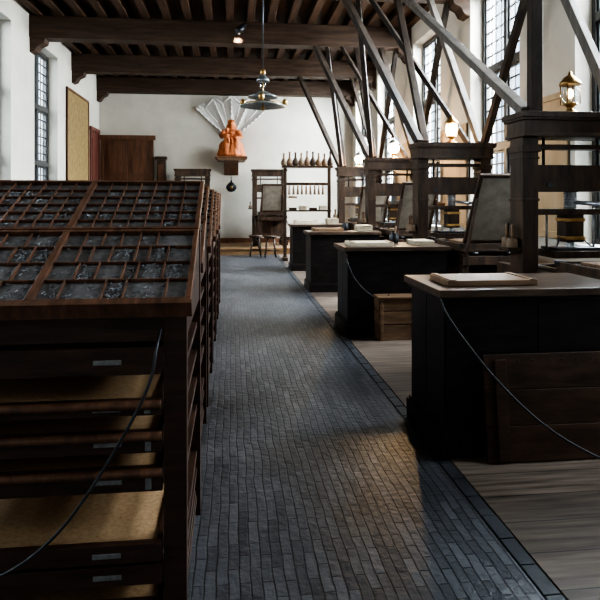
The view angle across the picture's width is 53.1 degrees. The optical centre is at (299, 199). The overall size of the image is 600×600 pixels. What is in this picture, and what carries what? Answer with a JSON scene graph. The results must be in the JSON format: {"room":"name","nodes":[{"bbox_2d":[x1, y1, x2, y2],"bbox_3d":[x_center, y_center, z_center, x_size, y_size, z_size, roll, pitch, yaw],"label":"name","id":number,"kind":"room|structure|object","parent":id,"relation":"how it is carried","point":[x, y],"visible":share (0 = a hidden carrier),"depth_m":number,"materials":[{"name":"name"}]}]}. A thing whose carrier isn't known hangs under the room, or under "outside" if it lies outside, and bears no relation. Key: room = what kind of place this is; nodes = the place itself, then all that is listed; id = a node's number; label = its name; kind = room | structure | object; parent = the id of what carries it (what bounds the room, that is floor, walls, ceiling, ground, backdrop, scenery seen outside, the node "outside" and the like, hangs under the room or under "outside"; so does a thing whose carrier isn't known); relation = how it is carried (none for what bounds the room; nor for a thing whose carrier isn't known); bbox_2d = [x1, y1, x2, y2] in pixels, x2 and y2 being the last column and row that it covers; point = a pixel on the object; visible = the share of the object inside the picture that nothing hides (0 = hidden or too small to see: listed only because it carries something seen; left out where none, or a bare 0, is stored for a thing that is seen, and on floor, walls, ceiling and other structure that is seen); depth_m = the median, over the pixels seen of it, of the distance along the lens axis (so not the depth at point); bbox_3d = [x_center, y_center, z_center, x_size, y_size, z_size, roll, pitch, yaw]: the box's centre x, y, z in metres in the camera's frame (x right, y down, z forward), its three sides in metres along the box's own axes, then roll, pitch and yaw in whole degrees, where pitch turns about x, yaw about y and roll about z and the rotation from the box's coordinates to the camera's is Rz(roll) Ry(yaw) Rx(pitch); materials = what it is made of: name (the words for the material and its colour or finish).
{"room":"print shop","nodes":[
{"label":"print shop","id":0,"kind":"room"},
{"bbox_2d":[0,0,98,179],"bbox_3d":[-5.083,-1.225,7.551,0.400,5.450,21.950,0,0,-6],"label":"wall","id":1,"kind":"structure","parent":0,"point":[16,58],"depth_m":11.64,"materials":[{"name":"white paint"}]},
{"bbox_2d":[34,52,48,179],"bbox_3d":[-5.643,-1.390,13.022,0.342,3.780,1.650,0,0,-6],"label":"window","id":2,"kind":"structure","parent":1,"relation":"in","point":[44,109],"depth_m":13.46,"materials":[{"name":"glass"}]},
{"bbox_2d":[66,86,88,179],"bbox_3d":[-5.763,-1.300,15.600,0.050,2.900,2.200,0,0,-6],"label":"panel","id":3,"kind":"object","parent":1,"relation":"attached to","point":[77,106],"visible":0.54,"depth_m":15.40,"materials":[{"name":"yellow fabric"}]},
{"bbox_2d":[89,126,99,179],"bbox_3d":[-5.972,-0.385,17.489,0.060,3.420,1.160,0,0,-6],"label":"door","id":4,"kind":"structure","parent":1,"relation":"in","point":[94,132],"depth_m":17.35,"materials":[{"name":"red wood"}]},
{"bbox_2d":[19,0,428,81],"bbox_3d":[-1.009,-3.810,8.012,8.600,0.280,21.950,0,0,-6],"label":"ceiling","id":5,"kind":"structure","parent":0,"point":[318,12],"depth_m":12.25,"materials":[{"name":"brown wood"}]},
{"bbox_2d":[29,15,410,63],"bbox_3d":[-1.518,-3.307,12.509,7.800,0.726,0.360,0,0,-6],"label":"ceiling beam","id":6,"kind":"structure","parent":5,"relation":"attached to","point":[43,29],"depth_m":12.29,"materials":[{"name":"brown wood"}]},
{"bbox_2d":[71,54,375,90],"bbox_3d":[-1.873,-3.307,15.639,7.800,0.726,0.360,0,0,-6],"label":"ceiling beam","id":7,"kind":"structure","parent":5,"relation":"attached to","point":[82,65],"depth_m":15.43,"materials":[{"name":"brown wood"}]},
{"bbox_2d":[96,76,354,106],"bbox_3d":[-2.188,-3.307,18.421,7.800,0.726,0.360,0,0,-6],"label":"ceiling beam","id":8,"kind":"structure","parent":5,"relation":"attached to","point":[104,85],"depth_m":18.20,"materials":[{"name":"brown wood"}]},
{"bbox_2d":[235,23,246,34],"bbox_3d":[-1.200,-3.479,12.214,0.211,0.268,0.325,0,0,16],"label":"spotlight","id":9,"kind":"object","parent":5,"relation":"attached to","point":[240,29],"visible":1,"depth_m":12.14,"materials":[{"name":"metal"}]},
{"bbox_2d":[240,0,287,110],"bbox_3d":[-0.473,-2.430,7.968,0.654,2.480,0.678,0,0,-6],"label":"pendant lamp","id":10,"kind":"object","parent":5,"relation":"hanging from","point":[259,97],"visible":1,"depth_m":7.99,"materials":[{"name":"metal"}]},
{"bbox_2d":[351,0,469,21],"bbox_3d":[-1.158,-3.307,9.329,7.800,0.726,0.360,0,0,-6],"label":"ceiling beam","id":11,"kind":"structure","parent":5,"relation":"attached to","point":[461,8],"depth_m":9.71,"materials":[{"name":"brown wood"}]},
{"bbox_2d":[99,75,351,237],"bbox_3d":[-2.228,-1.225,18.768,7.800,5.450,0.300,0,0,-6],"label":"wall","id":12,"kind":"structure","parent":0,"point":[188,140],"depth_m":18.67,"materials":[{"name":"white paint"}]},
{"bbox_2d":[100,135,155,180],"bbox_3d":[-5.234,-0.320,18.211,1.660,3.290,0.110,0,0,-6],"label":"cabinet","id":13,"kind":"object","parent":12,"relation":"in","point":[123,157],"depth_m":18.22,"materials":[{"name":"brown wood"}]},
{"bbox_2d":[195,96,265,131],"bbox_3d":[-2.116,-2.549,18.490,2.233,1.298,0.247,0,0,-6],"label":"shell","id":14,"kind":"object","parent":12,"relation":"attached to","point":[217,112],"visible":0.65,"depth_m":18.52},
{"bbox_2d":[215,156,247,174],"bbox_3d":[-2.080,-1.032,18.178,0.960,0.536,0.900,0,0,-6],"label":"bracket","id":15,"kind":"object","parent":12,"relation":"attached to","point":[231,163],"visible":1,"depth_m":18.07,"materials":[{"name":"brown wood"}]},
{"bbox_2d":[217,119,245,155],"bbox_3d":[-2.086,-1.875,18.140,0.837,1.139,0.878,0,0,-39],"label":"statue","id":16,"kind":"object","parent":15,"relation":"on","point":[231,145],"visible":0.88,"depth_m":17.86,"materials":[{"name":"ceramic"}]},
{"bbox_2d":[226,177,236,191],"bbox_3d":[-2.096,-0.472,18.320,0.320,0.465,0.620,0,0,-6],"label":"hanging lantern","id":17,"kind":"object","parent":12,"relation":"attached to","point":[231,187],"visible":1,"depth_m":18.11,"materials":[{"name":"metal"}]},
{"bbox_2d":[220,238,289,242],"bbox_3d":[-1.166,1.255,18.723,5.700,0.150,0.030,0,0,-6],"label":"baseboard","id":18,"kind":"structure","parent":12,"relation":"attached to","point":[222,240],"depth_m":18.64,"materials":[{"name":"brown wood"}]},
{"bbox_2d":[313,46,368,157],"bbox_3d":[0.790,-2.010,11.764,0.840,2.530,1.993,0,0,-6],"label":"brace","id":19,"kind":"object","parent":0,"point":[362,143],"depth_m":11.64,"materials":[{"name":"wood"}]},
{"bbox_2d":[350,78,367,142],"bbox_3d":[1.574,-2.010,14.927,0.283,2.524,2.052,0,0,-6],"label":"brace","id":20,"kind":"object","parent":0,"point":[352,80],"depth_m":15.22,"materials":[{"name":"brown wood"}]},
{"bbox_2d":[355,0,373,157],"bbox_3d":[1.103,-2.010,10.199,0.580,2.505,1.199,0,0,-6],"label":"brace","id":21,"kind":"object","parent":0,"point":[357,2],"depth_m":10.22,"materials":[{"name":"wood"}]},
{"bbox_2d":[353,47,376,157],"bbox_3d":[1.269,-2.010,11.848,0.151,2.521,1.900,0,0,-6],"label":"brace","id":22,"kind":"object","parent":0,"point":[356,49],"depth_m":12.04,"materials":[{"name":"wood"}]},
{"bbox_2d":[188,255,545,599],"bbox_3d":[-2.514,1.600,7.842,5.570,0.200,21.950,0,0,-6],"label":"floor","id":23,"kind":"structure","parent":0,"point":[315,486],"depth_m":3.15,"materials":[{"name":"brick"}]},
{"bbox_2d":[0,180,203,599],"bbox_3d":[-0.925,0.703,2.388,1.040,1.594,1.015,0,0,-6],"label":"cabinet","id":24,"kind":"object","parent":23,"relation":"on","point":[92,271],"visible":1,"depth_m":2.02,"materials":[{"name":"brown wood"}]},
{"bbox_2d":[0,328,161,577],"bbox_3d":[-0.893,0.807,1.880,0.892,0.763,0.127,0,0,-6],"label":"cord","id":25,"kind":"object","parent":24,"relation":"attached to","point":[68,520],"visible":1,"depth_m":1.85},
{"bbox_2d":[201,186,208,433],"bbox_3d":[-1.077,0.703,3.558,1.040,1.594,1.015,0,0,-6],"label":"cabinet","id":26,"kind":"object","parent":23,"relation":"on","point":[206,188],"visible":0.02,"depth_m":4.02,"materials":[{"name":"brown wood"}]},
{"bbox_2d":[207,189,213,406],"bbox_3d":[-1.210,0.703,4.730,1.040,1.594,1.015,0,0,-6],"label":"cabinet","id":27,"kind":"object","parent":23,"relation":"on","point":[211,191],"visible":0.05,"depth_m":4.82,"materials":[{"name":"brown wood"}]},
{"bbox_2d":[212,191,217,362],"bbox_3d":[-1.343,0.703,5.903,1.040,1.594,1.015,0,0,-6],"label":"cabinet","id":28,"kind":"object","parent":23,"relation":"on","point":[215,192],"visible":0.02,"depth_m":5.77,"materials":[{"name":"brown wood"}]},
{"bbox_2d":[216,193,219,334],"bbox_3d":[-1.476,0.703,7.075,1.040,1.594,1.015,0,0,-6],"label":"cabinet","id":29,"kind":"object","parent":23,"relation":"on","point":[218,195],"visible":0.02,"depth_m":6.98,"materials":[{"name":"brown wood"}]},
{"bbox_2d":[218,194,220,313],"bbox_3d":[-1.609,0.703,8.248,1.040,1.594,1.015,0,0,-6],"label":"cabinet","id":30,"kind":"object","parent":23,"relation":"on","point":[220,194],"visible":0.02,"depth_m":8.14,"materials":[{"name":"brown wood"}]},
{"bbox_2d":[220,242,289,254],"bbox_3d":[-2.076,1.405,17.427,7.700,0.190,2.380,0,0,-6],"label":"platform","id":31,"kind":"object","parent":23,"relation":"on","point":[225,248],"visible":0.12,"depth_m":16.41,"materials":[{"name":"brown wood"}]},
{"bbox_2d":[155,156,167,180],"bbox_3d":[-4.210,0.005,18.232,0.340,2.640,0.280,0,0,-6],"label":"tall cabinet","id":32,"kind":"object","parent":31,"relation":"on","point":[161,160],"visible":0.34,"depth_m":18.12,"materials":[{"name":"brown wood"}]},
{"bbox_2d":[174,169,210,188],"bbox_3d":[-3.016,0.208,17.224,1.422,2.237,2.289,0,0,-6],"label":"press","id":33,"kind":"object","parent":31,"relation":"on","point":[178,172],"visible":0.11,"depth_m":17.55,"materials":[{"name":"brown wood"}]},
{"bbox_2d":[248,169,296,247],"bbox_3d":[-0.780,0.208,17.477,1.422,2.237,2.289,0,0,-6],"label":"press","id":34,"kind":"object","parent":31,"relation":"on","point":[269,221],"visible":0.84,"depth_m":17.10,"materials":[{"name":"brown wood"}]},
{"bbox_2d":[249,235,261,256],"bbox_3d":[-1.186,1.219,15.968,0.360,0.568,0.360,0,0,-6],"label":"stool","id":35,"kind":"object","parent":23,"relation":"on","point":[250,236],"visible":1,"depth_m":15.85,"materials":[{"name":"brown wood"}]},
{"bbox_2d":[264,235,276,257],"bbox_3d":[-0.774,1.219,15.713,0.360,0.568,0.360,0,0,-6],"label":"stool","id":36,"kind":"object","parent":23,"relation":"on","point":[268,236],"visible":1,"depth_m":15.59,"materials":[{"name":"brown wood"}]},
{"bbox_2d":[277,255,565,599],"bbox_3d":[0.284,1.546,8.219,0.071,0.109,21.464,0,0,-6],"label":"trim","id":37,"kind":"structure","parent":23,"relation":"on","point":[527,564],"depth_m":3.04,"materials":[{"name":"stone"}]},
{"bbox_2d":[340,46,408,157],"bbox_3d":[1.422,-2.010,11.871,0.977,2.517,1.800,0,0,-6],"label":"brace","id":38,"kind":"object","parent":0,"point":[354,68],"depth_m":11.70,"materials":[{"name":"wood"}]},
{"bbox_2d":[342,0,422,142],"bbox_3d":[1.134,-2.010,8.733,0.841,2.525,1.701,0,0,-6],"label":"brace","id":39,"kind":"object","parent":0,"point":[409,123],"depth_m":8.57,"materials":[{"name":"wood"}]},
{"bbox_2d":[378,49,397,157],"bbox_3d":[1.946,-2.010,13.379,0.215,2.505,1.125,0,0,-6],"label":"brace","id":40,"kind":"object","parent":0,"point":[394,59],"depth_m":13.34,"materials":[{"name":"wood"}]},
{"bbox_2d":[378,48,412,153],"bbox_3d":[1.915,-2.010,11.921,0.284,2.521,1.905,0,0,-6],"label":"brace","id":41,"kind":"object","parent":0,"point":[381,51],"depth_m":12.19,"materials":[{"name":"wood"}]},
{"bbox_2d":[394,0,428,141],"bbox_3d":[1.612,-2.010,8.818,0.151,2.516,1.604,0,0,-6],"label":"brace","id":42,"kind":"object","parent":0,"point":[414,88],"depth_m":8.67,"materials":[{"name":"brown wood"}]},
{"bbox_2d":[369,0,470,142],"bbox_3d":[1.690,-2.010,8.847,1.129,2.515,1.535,0,0,-6],"label":"brace","id":43,"kind":"object","parent":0,"point":[418,69],"depth_m":8.73,"materials":[{"name":"brown wood"}]},
{"bbox_2d":[424,1,449,127],"bbox_3d":[2.286,-2.010,10.373,0.215,2.509,1.273,0,0,-6],"label":"brace","id":44,"kind":"object","parent":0,"point":[445,13],"depth_m":10.20,"materials":[{"name":"brown wood"}]},
{"bbox_2d":[278,254,599,599],"bbox_3d":[1.796,1.594,8.330,2.955,0.212,21.950,0,0,-6],"label":"boards","id":45,"kind":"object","parent":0,"point":[551,508],"depth_m":3.01,"materials":[{"name":"brown wood"}]},
{"bbox_2d":[281,151,332,260],"bbox_3d":[0.177,0.129,14.864,1.320,2.718,0.440,0,0,-6],"label":"ball rack","id":46,"kind":"object","parent":45,"relation":"on","point":[307,162],"visible":0.97,"depth_m":14.78,"materials":[{"name":"brown wood"}]},
{"bbox_2d":[288,223,341,270],"bbox_3d":[0.365,1.003,12.943,1.200,0.970,0.720,0,0,-6],"label":"bench","id":47,"kind":"object","parent":45,"relation":"on","point":[297,262],"visible":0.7,"depth_m":12.57,"materials":[{"name":"black paint"}]},
{"bbox_2d":[293,220,317,223],"bbox_3d":[0.119,0.474,12.895,0.500,0.086,0.308,0,0,-6],"label":"board","id":48,"kind":"object","parent":47,"relation":"on","point":[294,221],"visible":0.99,"depth_m":12.76,"materials":[{"name":"paper"}]},
{"bbox_2d":[325,218,338,223],"bbox_3d":[0.689,0.457,13.012,0.265,0.119,0.361,0,0,-6],"label":"paper stack","id":49,"kind":"object","parent":47,"relation":"on","point":[328,220],"visible":0.99,"depth_m":12.85,"materials":[{"name":"white paper"}]},
{"bbox_2d":[303,230,380,291],"bbox_3d":[0.691,1.003,10.062,1.200,0.970,0.720,0,0,-6],"label":"bench","id":50,"kind":"object","parent":45,"relation":"on","point":[321,253],"visible":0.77,"depth_m":9.71,"materials":[{"name":"black paint"}]},
{"bbox_2d":[311,227,343,230],"bbox_3d":[0.455,0.489,10.015,0.500,0.056,0.308,0,0,-6],"label":"board","id":51,"kind":"object","parent":50,"relation":"on","point":[312,228],"visible":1,"depth_m":9.87,"materials":[{"name":"brown wood"}]},
{"bbox_2d":[342,218,348,229],"bbox_3d":[0.777,0.416,10.283,0.120,0.202,0.120,0,0,-6],"label":"pot","id":52,"kind":"object","parent":50,"relation":"on","point":[345,226],"visible":0.92,"depth_m":10.24,"materials":[{"name":"metal"}]},
{"bbox_2d":[354,224,372,230],"bbox_3d":[1.064,0.469,10.135,0.264,0.095,0.360,0,0,-6],"label":"paper stack","id":53,"kind":"object","parent":50,"relation":"on","point":[362,227],"visible":0.99,"depth_m":9.97,"materials":[{"name":"white paper"}]},
{"bbox_2d":[333,167,398,230],"bbox_3d":[1.518,0.368,13.360,1.422,2.237,2.289,0,0,-6],"label":"press","id":54,"kind":"object","parent":45,"relation":"on","point":[341,172],"visible":0.46,"depth_m":13.67,"materials":[{"name":"brown wood"}]},
{"bbox_2d":[297,76,339,166],"bbox_3d":[0.450,-2.010,14.770,0.839,2.533,2.139,0,0,-6],"label":"brace","id":55,"kind":"object","parent":54,"relation":"attached to","point":[321,125],"depth_m":14.65,"materials":[{"name":"wood"}]},
{"bbox_2d":[325,47,343,166],"bbox_3d":[0.763,-2.010,13.205,0.581,2.502,1.052,0,0,-6],"label":"brace","id":56,"kind":"object","parent":54,"relation":"attached to","point":[327,49],"depth_m":13.24,"materials":[{"name":"brown wood"}]},
{"bbox_2d":[335,95,345,166],"bbox_3d":[0.928,-2.010,14.854,0.151,2.523,2.048,0,0,-6],"label":"brace","id":57,"kind":"object","parent":54,"relation":"attached to","point":[343,154],"depth_m":14.40,"materials":[{"name":"wood"}]},
{"bbox_2d":[355,151,363,166],"bbox_3d":[1.370,-0.947,13.842,0.208,0.385,0.208,0,0,-6],"label":"oil lamp","id":58,"kind":"object","parent":54,"relation":"on","point":[359,156],"visible":0.92,"depth_m":13.78,"materials":[{"name":"white glass"}]},
{"bbox_2d":[334,242,450,335],"bbox_3d":[1.043,1.003,6.962,1.200,0.970,0.720,0,0,-6],"label":"counter","id":59,"kind":"object","parent":45,"relation":"on","point":[378,269],"visible":0.73,"depth_m":6.62,"materials":[{"name":"black paint"}]},
{"bbox_2d":[346,258,388,297],"bbox_3d":[0.724,0.848,6.470,0.478,0.426,0.079,0,0,13],"label":"cord","id":60,"kind":"object","parent":59,"relation":"hanging from","point":[346,258],"visible":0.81,"depth_m":6.46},
{"bbox_2d":[345,240,393,245],"bbox_3d":[0.790,0.494,6.883,0.500,0.046,0.348,0,0,-6],"label":"board","id":61,"kind":"object","parent":59,"relation":"on","point":[347,242],"visible":1,"depth_m":6.73,"materials":[{"name":"paper"}]},
{"bbox_2d":[389,226,398,242],"bbox_3d":[1.127,0.416,7.193,0.120,0.202,0.120,0,0,-6],"label":"pot","id":62,"kind":"object","parent":59,"relation":"on","point":[393,237],"visible":0.96,"depth_m":7.15,"materials":[{"name":"metal"}]},
{"bbox_2d":[406,239,434,244],"bbox_3d":[1.414,0.492,7.052,0.266,0.047,0.361,0,0,-6],"label":"paper stack","id":63,"kind":"object","parent":59,"relation":"on","point":[410,241],"visible":1,"depth_m":6.89,"materials":[{"name":"white paper"}]},
{"bbox_2d":[373,293,411,340],"bbox_3d":[1.039,1.256,6.458,0.460,0.460,0.240,0,0,-6],"label":"wooden crate","id":64,"kind":"object","parent":45,"relation":"on","point":[393,312],"visible":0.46,"depth_m":6.36,"materials":[{"name":"brown wood"}]},
{"bbox_2d":[359,158,444,242],"bbox_3d":[1.850,0.368,10.428,1.422,2.237,2.289,0,0,-6],"label":"press","id":65,"kind":"object","parent":45,"relation":"on","point":[400,212],"visible":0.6,"depth_m":10.74,"materials":[{"name":"brown wood"}]},
{"bbox_2d":[388,137,398,157],"bbox_3d":[1.702,-0.947,10.911,0.208,0.385,0.208,0,0,-6],"label":"oil lamp","id":66,"kind":"object","parent":65,"relation":"on","point":[393,148],"visible":0.97,"depth_m":10.85,"materials":[{"name":"white glass"}]},
{"bbox_2d":[404,142,509,273],"bbox_3d":[2.177,0.368,7.547,1.422,2.237,2.289,0,0,-6],"label":"press","id":67,"kind":"object","parent":45,"relation":"on","point":[478,251],"visible":0.66,"depth_m":7.82,"materials":[{"name":"brown wood"}]},
{"bbox_2d":[444,115,458,141],"bbox_3d":[2.029,-0.947,8.030,0.190,0.385,0.190,0,0,-6],"label":"oil lamp","id":68,"kind":"object","parent":67,"relation":"on","point":[451,124],"visible":0.92,"depth_m":7.97,"materials":[{"name":"white glass"}]},
{"bbox_2d":[404,273,599,458],"bbox_3d":[1.354,1.003,3.857,1.200,0.970,0.720,0,0,-6],"label":"counter","id":69,"kind":"object","parent":45,"relation":"on","point":[560,313],"visible":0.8,"depth_m":3.52,"materials":[{"name":"black paint"}]},
{"bbox_2d":[430,272,536,286],"bbox_3d":[1.142,0.496,3.773,0.560,0.041,0.348,0,0,-6],"label":"board","id":70,"kind":"object","parent":69,"relation":"on","point":[506,278],"visible":1,"depth_m":3.64,"materials":[{"name":"beige wood"}]},
{"bbox_2d":[440,299,599,458],"bbox_3d":[1.514,1.026,3.221,1.482,0.920,0.188,0,0,10],"label":"cord","id":71,"kind":"object","parent":69,"relation":"attached to","point":[441,301],"visible":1,"depth_m":3.22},
{"bbox_2d":[482,351,599,463],"bbox_3d":[1.525,1.187,3.462,0.950,0.596,0.111,0,0,-6],"label":"wooden crate","id":72,"kind":"object","parent":45,"relation":"on","point":[561,389],"visible":1,"depth_m":3.44,"materials":[{"name":"wood"}]},
{"bbox_2d":[497,111,599,279],"bbox_3d":[2.536,0.368,4.820,1.422,2.237,2.289,0,0,-6],"label":"press","id":73,"kind":"object","parent":45,"relation":"on","point":[528,178],"visible":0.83,"depth_m":5.16,"materials":[{"name":"brown wood"}]},
{"bbox_2d":[402,0,528,112],"bbox_3d":[1.804,-2.010,7.390,0.200,2.543,4.256,0,0,-6],"label":"brace","id":74,"kind":"object","parent":73,"relation":"on","point":[488,76],"depth_m":6.45,"materials":[{"name":"brown wood"}]},
{"bbox_2d":[527,0,542,110],"bbox_3d":[2.060,-2.300,5.265,0.100,3.060,0.100,0,0,-6],"label":"brace","id":75,"kind":"object","parent":73,"relation":"on","point":[534,7],"depth_m":5.22,"materials":[{"name":"brown wood"}]},
{"bbox_2d":[559,71,581,111],"bbox_3d":[2.388,-0.947,5.303,0.190,0.385,0.190,0,0,-6],"label":"oil lamp","id":76,"kind":"object","parent":73,"relation":"on","point":[570,80],"visible":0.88,"depth_m":5.27,"materials":[{"name":"gold metal"}]},
{"bbox_2d":[426,0,481,142],"bbox_3d":[2.258,-2.010,8.891,0.285,2.516,1.610,0,0,-6],"label":"brace","id":77,"kind":"object","parent":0,"point":[461,90],"depth_m":8.65,"materials":[{"name":"brown wood"}]},
{"bbox_2d":[352,0,599,263],"bbox_3d":[3.065,-1.225,8.474,0.400,5.450,21.950,0,0,-6],"label":"wall","id":78,"kind":"structure","parent":0,"point":[562,51],"depth_m":9.63,"materials":[{"name":"white paint"}]},
{"bbox_2d":[357,106,367,216],"bbox_3d":[1.962,-1.390,17.683,0.342,3.780,1.700,0,0,-6],"label":"window","id":79,"kind":"structure","parent":78,"relation":"in","point":[363,132],"depth_m":18.47,"materials":[{"name":"glass"}]},
{"bbox_2d":[385,78,394,220],"bbox_3d":[2.275,-1.390,14.926,0.342,3.780,1.650,0,0,-6],"label":"window","id":80,"kind":"structure","parent":78,"relation":"in","point":[391,120],"depth_m":15.50,"materials":[{"name":"glass"}]},
{"bbox_2d":[394,142,410,199],"bbox_3d":[2.286,-0.400,13.367,0.040,1.700,1.250,0,0,-6],"label":"wall panel","id":81,"kind":"object","parent":78,"relation":"attached to","point":[397,179],"visible":0.07,"depth_m":13.38,"materials":[{"name":"brown wood"}]},
{"bbox_2d":[423,34,439,226],"bbox_3d":[2.624,-1.390,11.846,0.342,3.780,1.650,0,0,-6],"label":"window","id":82,"kind":"structure","parent":78,"relation":"in","point":[433,40],"depth_m":12.07,"materials":[{"name":"glass"}]},
{"bbox_2d":[440,123,467,227],"bbox_3d":[2.632,-0.400,10.312,0.040,1.700,1.200,0,0,-6],"label":"wall panel","id":83,"kind":"object","parent":78,"relation":"attached to","point":[444,171],"visible":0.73,"depth_m":10.16,"materials":[{"name":"brown wood"}]},
{"bbox_2d":[483,0,519,172],"bbox_3d":[2.967,-1.390,8.815,0.342,3.780,1.650,0,0,-6],"label":"window","id":84,"kind":"structure","parent":78,"relation":"in","point":[502,146],"depth_m":9.05,"materials":[{"name":"glass"}]},
{"bbox_2d":[538,90,569,237],"bbox_3d":[2.970,-0.400,7.331,0.040,1.700,1.100,0,0,-6],"label":"wall panel","id":85,"kind":"object","parent":78,"relation":"attached to","point":[548,200],"visible":0.27,"depth_m":7.12,"materials":[{"name":"brown wood"}]},
{"bbox_2d":[574,0,599,247],"bbox_3d":[3.305,-1.390,5.834,0.342,3.780,1.750,0,0,-6],"label":"window","id":86,"kind":"structure","parent":78,"relation":"in","point":[595,3],"depth_m":6.64,"materials":[{"name":"glass"}]},
{"bbox_2d":[481,0,526,142],"bbox_3d":[2.630,-2.010,7.343,0.213,2.515,1.568,0,0,-6],"label":"brace","id":87,"kind":"object","parent":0,"point":[521,12],"depth_m":7.49,"materials":[{"name":"brown wood"}]},
{"bbox_2d":[560,0,599,90],"bbox_3d":[2.633,-2.010,5.934,0.371,2.514,1.289,0,0,-6],"label":"brace","id":88,"kind":"object","parent":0,"point":[585,40],"depth_m":5.68,"materials":[{"name":"brown wood"}]}
]}

